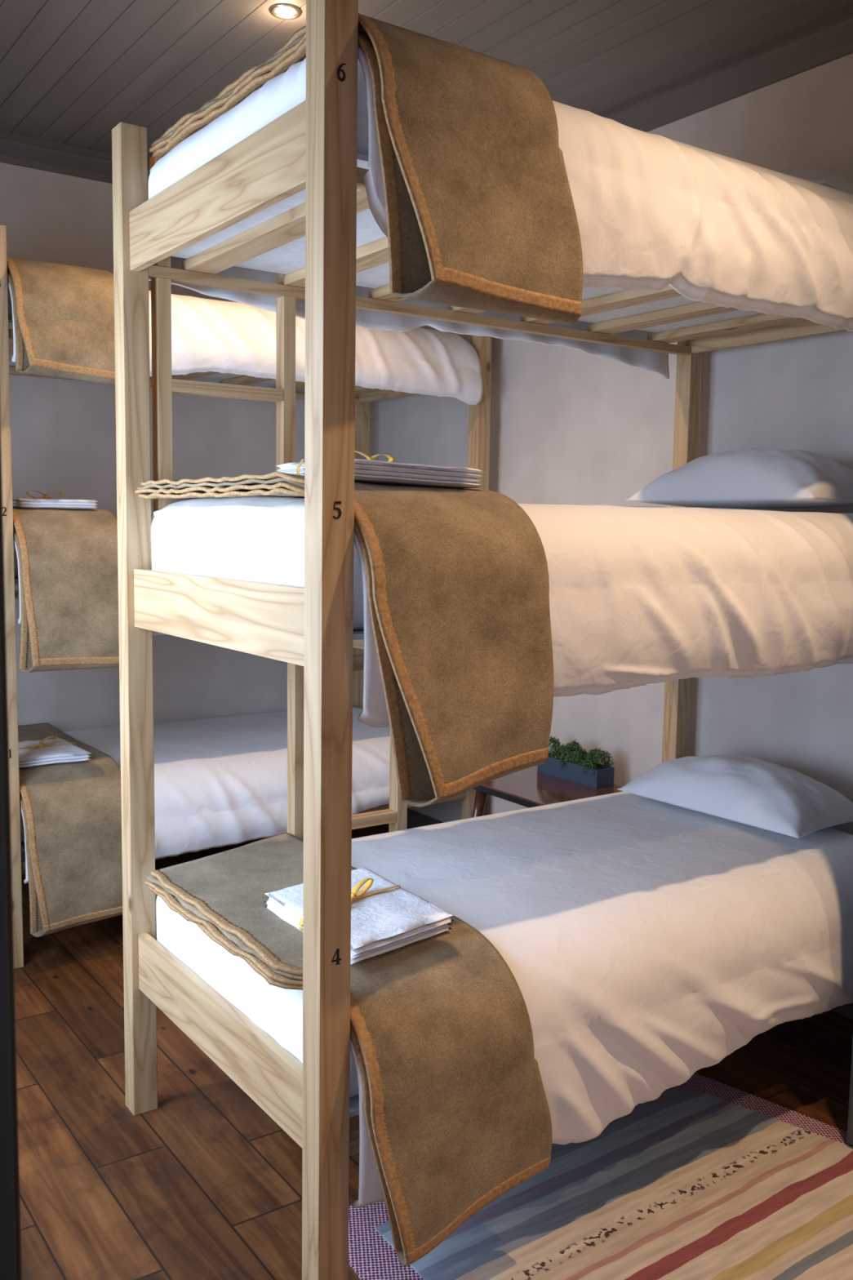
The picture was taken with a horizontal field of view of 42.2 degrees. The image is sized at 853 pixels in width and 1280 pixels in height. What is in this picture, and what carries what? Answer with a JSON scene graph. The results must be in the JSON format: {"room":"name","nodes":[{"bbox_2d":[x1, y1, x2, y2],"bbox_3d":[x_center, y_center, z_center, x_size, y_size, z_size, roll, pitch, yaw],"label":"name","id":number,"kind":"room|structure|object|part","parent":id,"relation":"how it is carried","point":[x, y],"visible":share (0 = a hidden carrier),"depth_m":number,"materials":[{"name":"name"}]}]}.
{"room":"hostel dormitory room","nodes":[
{"label":"hostel dormitory room","id":0,"kind":"room"},
{"bbox_2d":[0,162,377,732],"bbox_3d":[-1.402,-0.546,4.554,2.761,2.970,0.100,-3,7,-35],"label":"wall","id":1,"kind":"structure","parent":0,"point":[63,432],"depth_m":4.52,"materials":[{"name":"paint"}]},
{"bbox_2d":[21,851,25,874],"bbox_3d":[-1.349,0.879,4.684,2.661,0.110,0.014,-3,7,-35],"label":"baseboard","id":2,"kind":"structure","parent":1,"relation":"attached to","point":[23,853],"depth_m":4.48,"materials":[{"name":"grey paint"}]},
{"bbox_2d":[0,131,149,183],"bbox_3d":[-1.291,-1.873,4.373,2.661,0.091,0.074,-3,7,-35],"label":"trim","id":3,"kind":"structure","parent":1,"relation":"attached to","point":[15,149],"depth_m":4.27,"materials":[{"name":"grey paint"}]},
{"bbox_2d":[0,0,852,161],"bbox_3d":[0.218,-1.698,2.280,2.939,0.040,5.445,-3,7,-35],"label":"ceiling","id":4,"kind":"structure","parent":0,"point":[72,71],"depth_m":3.32,"materials":[{"name":"grey wood"}]},
{"bbox_2d":[270,4,301,19],"bbox_3d":[-0.398,-1.770,3.118,0.088,0.007,0.088,-3,7,-35],"label":"recessed light","id":5,"kind":"object","parent":4,"relation":"in","point":[282,11],"visible":1,"depth_m":3.11,"materials":[{"name":"white glass"}]},
{"bbox_3d":[-0.398,-1.771,3.118,0.055,0.002,0.055,-3,7,-35],"label":"lamp glass","id":6,"kind":"part","parent":5,"relation":"part of","materials":[{"name":"white glass"}]},
{"bbox_2d":[13,823,852,1279],"bbox_3d":[-0.330,1.261,1.929,4.361,0.050,5.945,-3,7,-35],"label":"floor","id":7,"kind":"structure","parent":0,"point":[203,1184],"depth_m":2.61,"materials":[{"name":"brown wood"}]},
{"bbox_2d":[0,225,491,968],"bbox_3d":[-0.819,-0.183,4.344,1.917,2.309,0.970,-3,7,-35],"label":"bunk bed","id":8,"kind":"object","parent":7,"relation":"on","point":[479,414],"visible":0.18,"depth_m":3.52,"materials":[{"name":"brown wood"}]},
{"bbox_2d":[7,284,12,319],"bbox_3d":[-0.817,-1.148,4.235,1.812,0.158,0.841,-3,7,-35],"label":"mattress","id":9,"kind":"object","parent":8,"relation":"on","point":[10,308],"visible":0.02,"depth_m":3.42,"materials":[{"name":"white fabric"}]},
{"bbox_2d":[7,277,482,405],"bbox_3d":[-0.792,-1.077,4.223,1.777,0.317,1.023,-3,7,-35],"label":"sheet","id":10,"kind":"object","parent":9,"relation":"on","point":[237,338],"visible":0.52,"depth_m":3.88,"materials":[{"name":"white fabric"}]},
{"bbox_2d":[6,257,115,384],"bbox_3d":[-1.383,-1.034,3.740,0.424,0.392,1.000,-3,7,-35],"label":"folded blanket","id":11,"kind":"object","parent":10,"relation":"on","point":[64,314],"visible":0.9,"depth_m":3.38,"materials":[{"name":"beige fabric"}]},
{"bbox_3d":[-0.556,-0.982,3.898,1.795,0.025,0.031,-3,7,-35],"label":"rail","id":12,"kind":"part","parent":8,"relation":"part of","materials":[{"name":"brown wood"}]},
{"bbox_3d":[-1.322,-0.097,3.445,0.061,2.309,0.061,-3,7,-35],"label":"post","id":13,"kind":"part","parent":8,"relation":"part of","materials":[{"name":"brown wood"}]},
{"bbox_2d":[13,543,18,577],"bbox_3d":[-0.828,-0.361,4.317,1.812,0.180,0.841,-3,7,-35],"label":"mattress","id":14,"kind":"object","parent":8,"relation":"on","point":[15,563],"visible":0.02,"depth_m":3.50,"materials":[{"name":"white fabric"}]},
{"bbox_2d":[13,534,20,623],"bbox_3d":[-0.803,-0.288,4.306,1.778,0.346,1.023,-3,7,-35],"label":"sheet","id":15,"kind":"object","parent":14,"relation":"on","point":[19,620],"visible":0.02,"depth_m":3.41,"materials":[{"name":"white fabric"}]},
{"bbox_2d":[13,507,119,672],"bbox_3d":[-1.396,-0.200,3.828,0.424,0.509,0.997,-3,7,-35],"label":"folded blanket","id":16,"kind":"object","parent":15,"relation":"on","point":[68,558],"visible":0.93,"depth_m":3.46,"materials":[{"name":"beige fabric"}]},
{"bbox_2d":[12,490,98,509],"bbox_3d":[-1.276,-0.470,3.712,0.264,0.059,0.313,-3,7,-35],"label":"linens","id":17,"kind":"object","parent":16,"relation":"on","point":[46,502],"visible":0.91,"depth_m":3.60,"materials":[{"name":"white fabric"}]},
{"bbox_3d":[-0.568,-0.184,3.982,1.795,0.025,0.031,-3,7,-35],"label":"rail","id":18,"kind":"part","parent":8,"relation":"part of","materials":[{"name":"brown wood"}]},
{"bbox_3d":[-0.841,0.601,4.419,1.812,0.010,0.839,-3,7,-35],"label":"panel","id":19,"kind":"part","parent":8,"relation":"part of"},
{"bbox_3d":[-0.816,-1.064,4.245,1.812,0.010,0.839,-3,7,-35],"label":"panel","id":20,"kind":"part","parent":8,"relation":"part of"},
{"bbox_3d":[-1.057,-1.064,4.615,1.795,0.025,0.031,-3,7,-35],"label":"rail","id":21,"kind":"part","parent":8,"relation":"part of","materials":[{"name":"brown wood"}]},
{"bbox_2d":[19,720,364,842],"bbox_3d":[-0.841,0.492,4.406,1.812,0.210,0.841,-3,7,-35],"label":"mattress","id":22,"kind":"object","parent":8,"relation":"on","point":[22,831],"visible":0.12,"depth_m":3.60,"materials":[{"name":"white fabric"}]},
{"bbox_2d":[19,706,390,883],"bbox_3d":[-0.813,0.535,4.388,1.778,0.317,1.032,-3,7,-35],"label":"sheet","id":23,"kind":"object","parent":22,"relation":"on","point":[202,802],"visible":0.55,"depth_m":4.00,"materials":[{"name":"white fabric"}]},
{"bbox_2d":[17,722,122,937],"bbox_3d":[-1.408,0.638,3.915,0.424,0.508,0.999,-3,7,-35],"label":"folded blanket","id":24,"kind":"object","parent":23,"relation":"on","point":[72,811],"visible":0.69,"depth_m":3.56,"materials":[{"name":"beige fabric"}]},
{"bbox_2d":[17,736,92,767],"bbox_3d":[-1.315,0.370,3.777,0.254,0.059,0.312,-3,7,-35],"label":"linens","id":25,"kind":"object","parent":24,"relation":"on","point":[45,751],"visible":0.85,"depth_m":3.71,"materials":[{"name":"white fabric"}]},
{"bbox_3d":[-0.581,0.683,4.072,1.795,0.025,0.031,-3,7,-35],"label":"rail","id":26,"kind":"part","parent":8,"relation":"part of","materials":[{"name":"brown wood"}]},
{"bbox_3d":[-0.317,-0.269,5.243,0.061,2.309,0.061,-3,7,-35],"label":"post","id":27,"kind":"part","parent":8,"relation":"part of","materials":[{"name":"brown wood"}]},
{"bbox_3d":[0.202,-0.184,4.502,0.061,2.309,0.061,-3,7,-35],"label":"post","id":28,"kind":"part","parent":8,"relation":"part of","materials":[{"name":"brown wood"}]},
{"bbox_2d":[111,0,846,1279],"bbox_3d":[0.338,-0.001,2.756,1.917,2.309,0.970,-3,7,-35],"label":"bunk bed","id":29,"kind":"object","parent":7,"relation":"on","point":[289,200],"visible":0.55,"depth_m":2.21,"materials":[{"name":"brown wood"}]},
{"bbox_3d":[-0.684,0.000,2.599,0.061,2.309,0.061,-3,7,-35],"label":"post","id":30,"kind":"part","parent":29,"relation":"part of","materials":[{"name":"brown wood"}]},
{"bbox_3d":[-0.165,0.085,1.858,0.061,2.309,0.061,-3,7,-35],"label":"post","id":31,"kind":"part","parent":29,"relation":"part of","materials":[{"name":"brown wood"}]},
{"bbox_3d":[0.576,0.866,2.485,1.795,0.025,0.031,-3,7,-35],"label":"rail","id":32,"kind":"part","parent":29,"relation":"part of","materials":[{"name":"brown wood"}]},
{"bbox_3d":[0.315,0.784,2.831,1.812,0.010,0.839,-3,7,-35],"label":"panel","id":33,"kind":"part","parent":29,"relation":"part of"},
{"bbox_3d":[0.589,-0.002,2.394,1.795,0.025,0.031,-3,7,-35],"label":"rail","id":34,"kind":"part","parent":29,"relation":"part of","materials":[{"name":"brown wood"}]},
{"bbox_3d":[0.328,-0.084,2.741,1.812,0.010,0.839,-3,7,-35],"label":"panel","id":35,"kind":"part","parent":29,"relation":"part of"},
{"bbox_3d":[0.601,-0.800,2.311,1.795,0.025,0.031,-3,7,-35],"label":"rail","id":36,"kind":"part","parent":29,"relation":"part of","materials":[{"name":"brown wood"}]},
{"bbox_2d":[151,499,681,630],"bbox_3d":[0.328,-0.205,2.727,1.812,0.234,0.841,-3,7,-35],"label":"mattress","id":37,"kind":"object","parent":29,"relation":"on","point":[257,545],"visible":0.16,"depth_m":2.15,"materials":[{"name":"white fabric"}]},
{"bbox_2d":[151,496,852,727],"bbox_3d":[0.345,-0.134,2.728,1.778,0.399,1.073,-3,7,-35],"label":"sheet","id":38,"kind":"object","parent":37,"relation":"on","point":[639,596],"visible":0.55,"depth_m":2.26,"materials":[{"name":"white fabric"}]},
{"bbox_2d":[134,471,553,807],"bbox_3d":[-0.214,-0.048,2.267,0.430,0.560,1.050,-3,7,-35],"label":"folded blanket","id":39,"kind":"object","parent":38,"relation":"on","point":[458,580],"visible":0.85,"depth_m":1.90,"materials":[{"name":"beige fabric"}]},
{"bbox_2d":[275,449,486,488],"bbox_3d":[-0.100,-0.332,2.148,0.316,0.071,0.316,-3,7,-33],"label":"linens","id":40,"kind":"object","parent":39,"relation":"on","point":[371,471],"visible":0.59,"depth_m":2.05,"materials":[{"name":"white fabric"}]},
{"bbox_2d":[626,448,852,508],"bbox_3d":[0.938,-0.461,3.156,0.360,0.168,0.660,-3,7,-35],"label":"pillow","id":41,"kind":"object","parent":38,"relation":"on","point":[744,477],"visible":1,"depth_m":3.00,"materials":[{"name":"white fabric"}]},
{"bbox_3d":[0.099,-0.882,3.027,1.795,0.025,0.031,-3,7,-35],"label":"rail","id":42,"kind":"part","parent":29,"relation":"part of","materials":[{"name":"brown wood"}]},
{"bbox_3d":[0.340,-0.882,2.658,1.812,0.010,0.839,-3,7,-35],"label":"panel","id":43,"kind":"part","parent":29,"relation":"part of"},
{"bbox_2d":[155,866,786,1097],"bbox_3d":[0.315,0.667,2.818,1.812,0.226,0.841,-3,7,-35],"label":"mattress","id":44,"kind":"object","parent":29,"relation":"on","point":[277,1011],"visible":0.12,"depth_m":2.24,"materials":[{"name":"white fabric"}]},
{"bbox_2d":[155,791,852,1208],"bbox_3d":[0.336,0.751,2.816,1.779,0.416,1.085,-3,7,-35],"label":"sheet","id":45,"kind":"object","parent":44,"relation":"on","point":[633,980],"visible":0.72,"depth_m":2.51,"materials":[{"name":"white fabric"}]},
{"bbox_2d":[144,832,551,1266],"bbox_3d":[-0.245,0.789,2.347,0.493,0.494,1.052,-3,7,-35],"label":"folded blanket","id":46,"kind":"object","parent":45,"relation":"on","point":[457,1114],"visible":0.77,"depth_m":2.01,"materials":[{"name":"beige fabric"}]},
{"bbox_2d":[263,866,453,964],"bbox_3d":[-0.137,0.535,2.236,0.277,0.063,0.411,-3,7,-35],"label":"linens","id":47,"kind":"object","parent":46,"relation":"on","point":[385,916],"visible":0.63,"depth_m":2.18,"materials":[{"name":"white fabric"}]},
{"bbox_2d":[617,754,852,838],"bbox_3d":[0.924,0.424,3.248,0.360,0.154,0.640,-4,7,-37],"label":"pillow","id":48,"kind":"object","parent":45,"relation":"on","point":[751,791],"visible":1,"depth_m":3.10,"materials":[{"name":"white fabric"}]},
{"bbox_2d":[148,57,852,204],"bbox_3d":[0.340,-0.985,2.646,1.812,0.197,0.841,-3,7,-35],"label":"mattress","id":49,"kind":"object","parent":29,"relation":"on","point":[286,91],"visible":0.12,"depth_m":2.09,"materials":[{"name":"white fabric"}]},
{"bbox_2d":[147,43,852,378],"bbox_3d":[0.355,-0.900,2.650,1.777,0.387,1.069,-3,7,-35],"label":"sheet","id":50,"kind":"object","parent":49,"relation":"on","point":[654,212],"visible":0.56,"depth_m":2.20,"materials":[{"name":"white fabric"}]},
{"bbox_2d":[148,13,582,324],"bbox_3d":[-0.168,-0.840,2.202,0.406,0.496,1.062,-3,7,-35],"label":"folded blanket","id":51,"kind":"object","parent":50,"relation":"on","point":[481,215],"visible":0.7,"depth_m":1.80,"materials":[{"name":"beige fabric"}]},
{"bbox_2d":[777,167,852,194],"bbox_3d":[0.946,-1.202,3.064,0.380,0.131,0.640,-3,7,-35],"label":"pillow","id":52,"kind":"object","parent":49,"relation":"on","point":[822,176],"visible":0.09,"depth_m":2.79,"materials":[{"name":"white fabric"}]},
{"bbox_3d":[0.840,-0.087,3.655,0.061,2.309,0.061,-3,7,-35],"label":"post","id":53,"kind":"part","parent":29,"relation":"part of","materials":[{"name":"brown wood"}]},
{"bbox_2d":[471,765,623,817],"bbox_3d":[0.436,0.774,3.963,0.418,0.520,0.608,-3,7,-35],"label":"side table","id":54,"kind":"object","parent":7,"relation":"on","point":[529,788],"visible":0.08,"depth_m":3.89,"materials":[{"name":"black wood"}]},
{"bbox_3d":[0.166,0.772,4.071,0.120,0.494,0.047,2,6,12],"label":"leg","id":55,"kind":"part","parent":54,"relation":"part of","materials":[{"name":"brown wood"}]},
{"bbox_2d":[537,736,614,788],"bbox_3d":[0.542,0.434,4.037,0.120,0.144,0.324,-3,7,-35],"label":"planter","id":56,"kind":"object","parent":54,"relation":"on","point":[580,767],"visible":0.96,"depth_m":3.98,"materials":[{"name":"stone"}]},
{"bbox_2d":[348,1072,852,1279],"bbox_3d":[0.760,1.236,2.041,1.640,0.009,1.787,-3,7,-35],"label":"striped rug","id":57,"kind":"object","parent":7,"relation":"on","point":[706,1178],"visible":0.75,"depth_m":2.33,"materials":[{"name":"fabric"}]},
{"bbox_2d":[846,1037,852,1145],"bbox_3d":[1.386,0.123,2.432,0.622,2.140,0.518,-3,7,-35],"label":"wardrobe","id":58,"kind":"object","parent":57,"relation":"on","point":[850,1125],"visible":1,"depth_m":2.57,"materials":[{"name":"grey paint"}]},
{"bbox_3d":[1.072,0.117,2.354,0.018,2.060,0.248,-3,7,-35],"label":"door","id":59,"kind":"part","parent":58,"relation":"part of","materials":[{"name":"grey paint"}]},
{"bbox_2d":[377,53,852,835],"bbox_3d":[1.270,-0.368,3.230,0.100,2.970,5.345,-3,7,-35],"label":"wall","id":60,"kind":"structure","parent":0,"point":[568,426],"depth_m":3.64,"materials":[{"name":"paint"}]},
{"bbox_2d":[388,808,852,1019],"bbox_3d":[1.230,1.061,3.305,0.014,0.110,5.245,-3,7,-35],"label":"baseboard","id":61,"kind":"structure","parent":60,"relation":"attached to","point":[415,819],"depth_m":5.05,"materials":[{"name":"grey paint"}]},
{"bbox_2d":[595,6,852,132],"bbox_3d":[1.247,-1.692,3.001,0.074,0.091,5.245,-3,7,-35],"label":"trim","id":62,"kind":"structure","parent":60,"relation":"attached to","point":[828,39],"depth_m":3.38,"materials":[{"name":"grey paint"}]},
{"bbox_3d":[-0.968,-0.234,1.618,0.100,2.970,5.245,-3,7,-35],"label":"wall","id":63,"kind":"structure","parent":0,"visible":0},
{"bbox_2d":[0,413,22,1279],"bbox_3d":[-0.039,0.286,0.326,0.106,2.230,1.140,-3,7,-35],"label":"door","id":64,"kind":"structure","parent":63,"relation":"in","point":[10,1208],"depth_m":0.77,"materials":[{"name":"grey paint"}]}
]}

